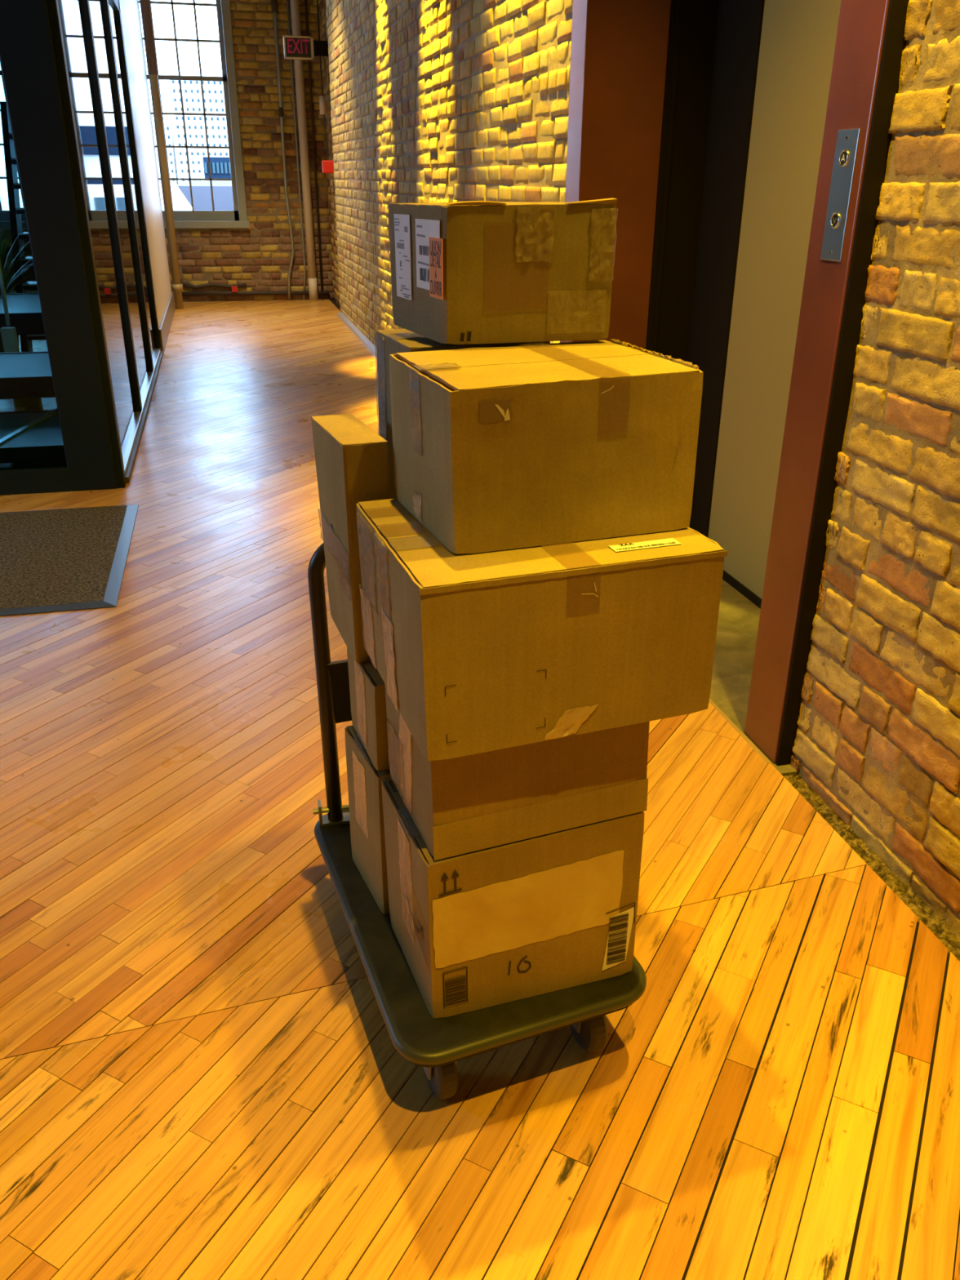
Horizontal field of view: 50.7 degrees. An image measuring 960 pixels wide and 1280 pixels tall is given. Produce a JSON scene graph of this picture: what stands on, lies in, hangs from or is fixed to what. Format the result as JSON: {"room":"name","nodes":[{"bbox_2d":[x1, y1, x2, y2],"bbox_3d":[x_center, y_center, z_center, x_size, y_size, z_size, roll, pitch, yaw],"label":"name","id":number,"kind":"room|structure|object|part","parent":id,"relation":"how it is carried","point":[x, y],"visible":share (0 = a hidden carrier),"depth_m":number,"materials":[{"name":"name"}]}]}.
{"room":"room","nodes":[
{"label":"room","id":0,"kind":"room"},
{"bbox_2d":[119,0,171,329],"bbox_3d":[-2.682,-4.662,7.279,0.105,5.200,7.100,-5,25,-12],"label":"wall","id":1,"kind":"structure","parent":0,"point":[129,9],"depth_m":9.24,"materials":[{"name":"white paint"}]},
{"bbox_2d":[137,0,171,290],"bbox_3d":[-3.493,-6.116,10.448,0.045,5.200,0.060,-5,25,-12],"label":"trim","id":2,"kind":"structure","parent":1,"relation":"attached to","point":[138,0],"depth_m":10.82,"materials":[{"name":"white paint"}]},
{"bbox_2d":[158,292,174,352],"bbox_3d":[-3.104,-3.196,10.080,0.019,0.200,3.140,-5,25,-12],"label":"baseboard","id":3,"kind":"structure","parent":1,"relation":"attached to","point":[165,326],"depth_m":9.64,"materials":[{"name":"grey wood"}]},
{"bbox_2d":[0,0,333,302],"bbox_3d":[-4.746,-6.432,11.121,5.962,5.200,0.347,-5,25,-12],"label":"wall","id":4,"kind":"structure","parent":0,"point":[258,256],"depth_m":12.01,"materials":[{"name":"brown brick"}]},
{"bbox_2d":[0,63,27,229],"bbox_3d":[-5.556,-6.602,10.719,1.060,4.170,0.260,-5,25,-12],"label":"window","id":5,"kind":"structure","parent":4,"relation":"in","point":[5,223],"depth_m":11.52,"materials":[{"name":"grey paint"}]},
{"bbox_3d":[-5.571,-4.741,11.568,1.060,0.080,0.260,-5,25,-12],"label":"sill","id":6,"kind":"part","parent":5,"relation":"part of","materials":[{"name":"grey paint"}]},
{"bbox_2d":[138,0,249,228],"bbox_3d":[-3.381,-6.805,11.203,1.275,4.170,0.260,-5,25,-12],"label":"window","id":7,"kind":"structure","parent":4,"relation":"in","point":[237,218],"depth_m":11.66,"materials":[{"name":"grey paint"}]},
{"bbox_3d":[-3.390,-7.496,10.952,1.045,2.535,0.040,-5,25,-12],"label":"sash","id":8,"kind":"part","parent":7,"relation":"part of","materials":[{"name":"glass"}]},
{"bbox_3d":[-3.393,-5.672,11.731,1.045,1.510,0.040,-5,25,-12],"label":"sash","id":9,"kind":"part","parent":7,"relation":"part of","materials":[{"name":"grey paint"}]},
{"bbox_3d":[-3.396,-4.945,12.052,1.275,0.080,0.260,-5,25,-12],"label":"sill","id":10,"kind":"part","parent":7,"relation":"part of","materials":[{"name":"grey paint"}]},
{"bbox_3d":[-3.385,-6.821,11.212,1.235,4.150,0.230,-5,25,-12],"label":"frame","id":11,"kind":"part","parent":7,"relation":"part of","materials":[{"name":"grey paint"}]},
{"bbox_2d":[180,281,246,288],"bbox_3d":[-3.241,-4.305,12.279,0.807,0.089,0.040,-5,25,-12],"label":"pipe","id":12,"kind":"object","parent":4,"relation":"attached to","point":[241,285],"visible":0.88,"depth_m":12.26,"materials":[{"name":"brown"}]},
{"bbox_2d":[182,290,329,295],"bbox_3d":[-2.752,-4.252,12.422,1.800,0.064,0.044,-5,25,-12],"label":"pipe","id":13,"kind":"object","parent":4,"relation":"attached to","point":[184,293],"visible":0.79,"depth_m":12.38,"materials":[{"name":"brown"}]},
{"bbox_2d":[231,285,237,292],"bbox_3d":[-2.982,-4.265,12.316,0.070,0.070,0.010,-5,25,-12],"label":"tag","id":14,"kind":"object","parent":13,"relation":"attached to","point":[234,288],"visible":1,"depth_m":12.31,"materials":[{"name":"red plastic"}]},
{"bbox_2d":[271,0,294,300],"bbox_3d":[-2.301,-6.562,11.472,0.124,5.181,0.070,-5,25,-12],"label":"conduit","id":15,"kind":"object","parent":4,"relation":"attached to","point":[273,2],"visible":1,"depth_m":11.79,"materials":[{"name":"silver metal"}]},
{"bbox_2d":[286,0,306,300],"bbox_3d":[-2.152,-6.582,11.519,0.064,5.181,0.024,-5,25,-12],"label":"conduit","id":16,"kind":"object","parent":4,"relation":"attached to","point":[287,1],"visible":1,"depth_m":11.92,"materials":[{"name":"silver metal"}]},
{"bbox_2d":[289,0,318,300],"bbox_3d":[-2.058,-6.572,11.498,0.133,5.180,0.106,-5,25,-12],"label":"drain pipe","id":17,"kind":"object","parent":4,"relation":"attached to","point":[295,5],"visible":1,"depth_m":11.88,"materials":[{"name":"grey metal"}]},
{"bbox_2d":[304,0,324,299],"bbox_3d":[-1.951,-6.601,11.563,0.043,5.180,0.028,-5,25,-12],"label":"conduit","id":18,"kind":"object","parent":4,"relation":"attached to","point":[305,1],"visible":1,"depth_m":11.96,"materials":[{"name":"grey metal"}]},
{"bbox_2d":[318,0,573,345],"bbox_3d":[-0.701,-4.740,7.484,0.198,5.200,9.405,-5,25,-13],"label":"wall","id":19,"kind":"structure","parent":0,"point":[433,101],"depth_m":5.98,"materials":[{"name":"yellow brick"}]},
{"bbox_2d":[282,35,328,60],"bbox_3d":[-1.823,-6.240,10.682,0.485,0.213,0.070,-5,25,-12],"label":"exit sign","id":20,"kind":"object","parent":19,"relation":"attached to","point":[295,47],"visible":0.93,"depth_m":10.65,"materials":[{"name":"red plastic"}]},
{"bbox_3d":[-1.909,-6.232,10.663,0.310,0.213,0.070,-5,25,-12],"label":"frame","id":21,"kind":"part","parent":20,"relation":"part of","materials":[{"name":"beige metal"}]},
{"bbox_2d":[316,0,328,157],"bbox_3d":[-1.713,-7.023,10.572,0.071,3.586,0.093,-5,25,-12],"label":"cable","id":22,"kind":"object","parent":19,"relation":"attached to","point":[322,98],"visible":1,"depth_m":11.07,"materials":[{"name":"grey plastic"}]},
{"bbox_2d":[321,158,333,173],"bbox_3d":[-1.670,-5.222,11.184,0.145,0.170,0.120,-5,25,-12],"label":"fire alarm box","id":23,"kind":"object","parent":19,"relation":"attached to","point":[327,166],"visible":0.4,"depth_m":11.15,"materials":[{"name":"red plastic"}]},
{"bbox_2d":[337,311,375,355],"bbox_3d":[-0.636,-2.038,7.775,0.047,0.044,7.710,-5,25,-13],"label":"baseboard","id":24,"kind":"structure","parent":19,"relation":"attached to","point":[352,326],"depth_m":9.77,"materials":[{"name":"grey wood"}]},
{"bbox_2d":[0,299,959,1279],"bbox_3d":[-2.773,-0.831,5.265,6.640,0.100,15.680,-5,25,-12],"label":"floor","id":25,"kind":"structure","parent":0,"point":[203,1076],"depth_m":1.90,"materials":[{"name":"brown wood"}]},
{"bbox_2d":[0,227,34,352],"bbox_3d":[-3.796,-2.696,7.972,0.863,1.030,0.805,-5,25,-12],"label":"potted plant","id":26,"kind":"object","parent":25,"relation":"on","point":[6,277],"visible":0.42,"depth_m":7.87,"materials":[{"name":"green plant"}]},
{"bbox_3d":[-3.812,-2.351,8.095,0.280,0.300,0.280,-5,25,-12],"label":"pot","id":27,"kind":"part","parent":26,"relation":"part of","materials":[{"name":"grey"}]},
{"bbox_2d":[0,101,45,351],"bbox_3d":[-3.604,-3.494,8.617,0.680,1.950,1.250,-5,25,-12],"label":"stair","id":28,"kind":"structure","parent":25,"relation":"on","point":[15,211],"depth_m":8.45,"materials":[{"name":"black metal"}]},
{"bbox_2d":[0,260,66,466],"bbox_3d":[-3.148,-2.419,5.960,1.700,2.208,3.530,-5,25,-12],"label":"stair","id":29,"kind":"structure","parent":25,"relation":"on","point":[31,437],"depth_m":5.56,"materials":[{"name":"grey metal"}]},
{"bbox_3d":[-3.251,-2.957,6.483,0.297,1.665,1.422,-7,26,-16],"label":"handrail","id":30,"kind":"part","parent":29,"relation":"part of","materials":[{"name":"metal"}]},
{"bbox_3d":[-3.041,-1.784,6.625,0.080,0.500,0.080,-5,25,-12],"label":"post","id":31,"kind":"part","parent":29,"relation":"part of","materials":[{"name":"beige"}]},
{"bbox_3d":[-2.543,-1.282,5.799,0.080,0.280,0.080,-5,25,-12],"label":"post","id":32,"kind":"part","parent":29,"relation":"part of","materials":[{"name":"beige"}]},
{"bbox_2d":[0,504,138,616],"bbox_3d":[-2.211,-0.306,3.989,1.583,0.010,1.265,-5,25,-12],"label":"door mat","id":33,"kind":"object","parent":25,"relation":"on","point":[62,559],"visible":1,"depth_m":4.03,"materials":[{"name":"carpet"}]},
{"bbox_2d":[0,0,164,495],"bbox_3d":[-3.119,-3.895,5.590,1.865,5.200,4.300,-5,25,-12],"label":"glass wall","id":34,"kind":"structure","parent":25,"relation":"on","point":[64,67],"depth_m":4.82,"materials":[{"name":"black metal"}]},
{"bbox_3d":[-1.959,-2.249,5.159,0.006,2.480,1.460,-5,25,-12],"label":"pane","id":35,"kind":"part","parent":34,"relation":"part of","materials":[{"name":"clear glass"}]},
{"bbox_3d":[-2.272,-3.969,5.838,0.056,0.100,4.200,-5,25,-12],"label":"rail","id":36,"kind":"part","parent":34,"relation":"part of","materials":[{"name":"black metal"}]},
{"bbox_3d":[-2.313,-2.861,6.494,0.006,2.480,1.360,-5,25,-12],"label":"pane","id":37,"kind":"part","parent":34,"relation":"part of","materials":[{"name":"clear glass"}]},
{"bbox_3d":[-2.622,-3.394,7.656,0.006,2.480,1.050,-5,25,-12],"label":"pane","id":38,"kind":"part","parent":34,"relation":"part of","materials":[{"name":"clear glass"}]},
{"bbox_2d":[139,0,183,309],"bbox_3d":[-3.439,-6.167,10.586,0.124,5.180,0.124,-5,25,-12],"label":"pipe","id":39,"kind":"object","parent":25,"relation":"on","point":[177,287],"visible":1,"depth_m":10.94,"materials":[{"name":"beige"}]},
{"bbox_2d":[307,542,646,1100],"bbox_3d":[-0.036,0.274,1.837,0.449,0.775,0.758,-8,26,-19],"label":"cart","id":40,"kind":"object","parent":25,"relation":"on","point":[436,1045],"visible":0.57,"depth_m":1.70,"materials":[{"name":"black metal"}]},
{"bbox_3d":[-0.149,0.066,2.078,0.382,0.599,0.099,-9,26,-20],"label":"handle","id":41,"kind":"part","parent":40,"relation":"part of","materials":[{"name":"black metal"}]},
{"bbox_3d":[-0.149,0.083,2.086,0.345,0.135,0.012,-9,26,-20],"label":"cross panel","id":42,"kind":"part","parent":40,"relation":"part of","materials":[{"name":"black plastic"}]},
{"bbox_2d":[344,724,390,914],"bbox_3d":[-0.066,0.304,1.914,0.330,0.298,0.195,-9,26,-20],"label":"cardboard box","id":43,"kind":"object","parent":40,"relation":"on","point":[364,780],"visible":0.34,"depth_m":1.83,"materials":[{"name":"brown cardboard"}]},
{"bbox_2d":[346,647,390,770],"bbox_3d":[-0.059,0.089,1.824,0.328,0.164,0.190,-9,26,-20],"label":"cardboard box","id":44,"kind":"object","parent":43,"relation":"on","point":[366,685],"visible":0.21,"depth_m":1.72,"materials":[{"name":"brown cardboard"}]},
{"bbox_2d":[311,413,390,663],"bbox_3d":[-0.219,-0.179,1.756,0.085,0.378,0.227,-8,26,-17],"label":"cardboard box","id":45,"kind":"object","parent":44,"relation":"on","point":[352,459],"visible":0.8,"depth_m":1.67,"materials":[{"name":"brown cardboard"}]},
{"bbox_2d":[381,776,644,1018],"bbox_3d":[0.050,0.393,1.717,0.376,0.302,0.284,-8,26,-19],"label":"cardboard box","id":46,"kind":"object","parent":40,"relation":"on","point":[477,930],"visible":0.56,"depth_m":1.61,"materials":[{"name":"brown cardboard"}]},
{"bbox_3d":[-0.039,0.547,1.598,0.041,0.071,0.002,-8,26,-17],"label":"label frame","id":47,"kind":"part","parent":46,"relation":"part of","materials":[{"name":"black"}]},
{"bbox_2d":[385,685,649,860],"bbox_3d":[0.054,0.158,1.625,0.372,0.198,0.259,-9,26,-20],"label":"cardboard box","id":48,"kind":"object","parent":46,"relation":"on","point":[469,803],"visible":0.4,"depth_m":1.52,"materials":[{"name":"brown cardboard"}]},
{"bbox_2d":[355,498,727,760],"bbox_3d":[0.073,-0.056,1.551,0.460,0.258,0.395,-8,26,-18],"label":"cardboard box","id":49,"kind":"object","parent":48,"relation":"on","point":[485,651],"visible":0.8,"depth_m":1.38,"materials":[{"name":"brown cardboard"}]},
{"bbox_2d":[374,328,550,498],"bbox_3d":[-0.035,-0.283,1.819,0.257,0.517,0.222,-9,26,-21],"label":"cardboard box","id":50,"kind":"object","parent":49,"relation":"on","point":[387,342],"visible":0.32,"depth_m":1.74,"materials":[{"name":"brown cardboard"}]},
{"bbox_2d":[388,198,617,344],"bbox_3d":[0.032,-0.605,1.645,0.323,0.210,0.195,-7,26,-16],"label":"cardboard box","id":51,"kind":"object","parent":50,"relation":"on","point":[467,272],"visible":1,"depth_m":1.57,"materials":[{"name":"brown cardboard"}]},
{"bbox_2d":[394,217,410,296],"bbox_3d":[-0.125,-0.616,1.631,0.001,0.115,0.053,-13,28,-28],"label":"print","id":52,"kind":"object","parent":51,"relation":"attached to","point":[402,225],"depth_m":1.63,"materials":[{"name":"grey paper"}]},
{"bbox_2d":[416,225,429,266],"bbox_3d":[-0.088,-0.611,1.569,0.001,0.058,0.041,-14,28,-29],"label":"print","id":53,"kind":"object","parent":51,"relation":"on","point":[422,231],"depth_m":1.57,"materials":[{"name":"grey paper"}]},
{"bbox_2d":[389,338,702,554],"bbox_3d":[0.088,-0.308,1.521,0.395,0.225,0.336,-8,26,-18],"label":"cardboard box","id":54,"kind":"object","parent":49,"relation":"on","point":[517,446],"visible":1,"depth_m":1.39,"materials":[{"name":"brown cardboard"}]},
{"bbox_2d":[616,542,675,550],"bbox_3d":[0.231,-0.131,1.406,0.091,0.001,0.016,-5,25,-12],"label":"print","id":55,"kind":"object","parent":49,"relation":"on","point":[669,542],"depth_m":1.41},
{"bbox_3d":[0.231,0.453,1.663,0.054,0.041,0.004,-8,26,-18],"label":"label frame","id":56,"kind":"part","parent":46,"relation":"part of","materials":[{"name":"black"}]},
{"bbox_2d":[708,697,771,764],"bbox_3d":[0.541,-0.051,3.515,0.012,0.021,1.900,-5,25,-12],"label":"trim","id":57,"kind":"structure","parent":25,"relation":"on","point":[764,757],"depth_m":2.82,"materials":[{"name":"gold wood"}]},
{"bbox_2d":[790,0,959,938],"bbox_3d":[1.069,-1.711,0.902,0.109,5.220,1.610,-5,25,-12],"label":"wall","id":58,"kind":"structure","parent":0,"point":[877,739],"depth_m":2.12,"materials":[{"name":"yellow brick"}]},
{"bbox_2d":[783,773,959,961],"bbox_3d":[0.982,0.656,1.976,0.059,0.024,1.900,-5,25,-12],"label":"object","id":59,"kind":"structure","parent":58,"relation":"attached to","point":[938,926],"depth_m":2.28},
{"bbox_3d":[1.436,-1.209,-0.156,0.255,5.250,4.030,-5,25,-12],"label":"wall","id":60,"kind":"structure","parent":0,"visible":0},
{"bbox_2d":[560,0,909,765],"bbox_3d":[0.836,-2.427,2.442,0.535,5.200,2.090,-5,25,-12],"label":"elevator","id":61,"kind":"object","parent":60,"relation":"in","point":[713,126],"depth_m":3.47,"materials":[{"name":"red paint"}]},
{"bbox_3d":[1.117,-2.380,2.329,0.046,5.188,1.520,-5,25,-12],"label":"panel","id":62,"kind":"part","parent":61,"relation":"part of","materials":[{"name":"yellow metal"}]},
{"bbox_2d":[820,128,860,262],"bbox_3d":[0.766,-0.946,2.160,0.006,0.256,0.080,-5,25,-12],"label":"plate","id":63,"kind":"object","parent":61,"relation":"attached to","point":[847,140],"visible":1,"depth_m":2.16,"materials":[{"name":"silver metal"}]},
{"label":"outside","id":64,"kind":"structure","parent":0,"visible":0},
{"bbox_3d":[-39.527,-55.421,154.219,320.000,1.000,304.000,-5,25,-12],"label":"ground","id":65,"kind":"structure","parent":64,"visible":0},
{"bbox_2d":[152,124,178,184],"bbox_3d":[-43.407,-57.268,143.146,2.800,27.500,10.250,-5,25,-12],"label":"tower block","id":66,"kind":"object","parent":65,"relation":"on","point":[169,135],"visible":0.25,"depth_m":135.03,"materials":[{"name":"white concrete"}]},
{"bbox_2d":[169,80,229,182],"bbox_3d":[-37.602,-59.063,141.036,6.500,32.600,15.250,-5,25,-12],"label":"tower block","id":67,"kind":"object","parent":65,"relation":"on","point":[213,91],"visible":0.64,"depth_m":129.85,"materials":[{"name":"white"}]},
{"bbox_2d":[176,180,234,210],"bbox_3d":[-17.177,-23.513,67.838,3.450,13.000,53.000,-5,25,-12],"label":"deck","id":68,"kind":"object","parent":65,"relation":"on","point":[201,189],"visible":0.07,"depth_m":41.91,"materials":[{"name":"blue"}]},
{"bbox_2d":[202,156,231,178],"bbox_3d":[-25.892,-40.852,103.266,3.000,15.000,8.250,-5,25,-12],"label":"building","id":69,"kind":"structure","parent":65,"relation":"on","point":[220,166],"depth_m":96.97,"materials":[{"name":"blue"}]},
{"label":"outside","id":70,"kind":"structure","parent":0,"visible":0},
{"bbox_2d":[159,183,191,210],"bbox_3d":[-11.132,-9.925,33.234,6.550,9.100,20.000,-5,25,-12],"label":"sloping roof","id":71,"kind":"structure","parent":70,"point":[180,202],"depth_m":36.27,"materials":[{"name":"white"}]}
]}

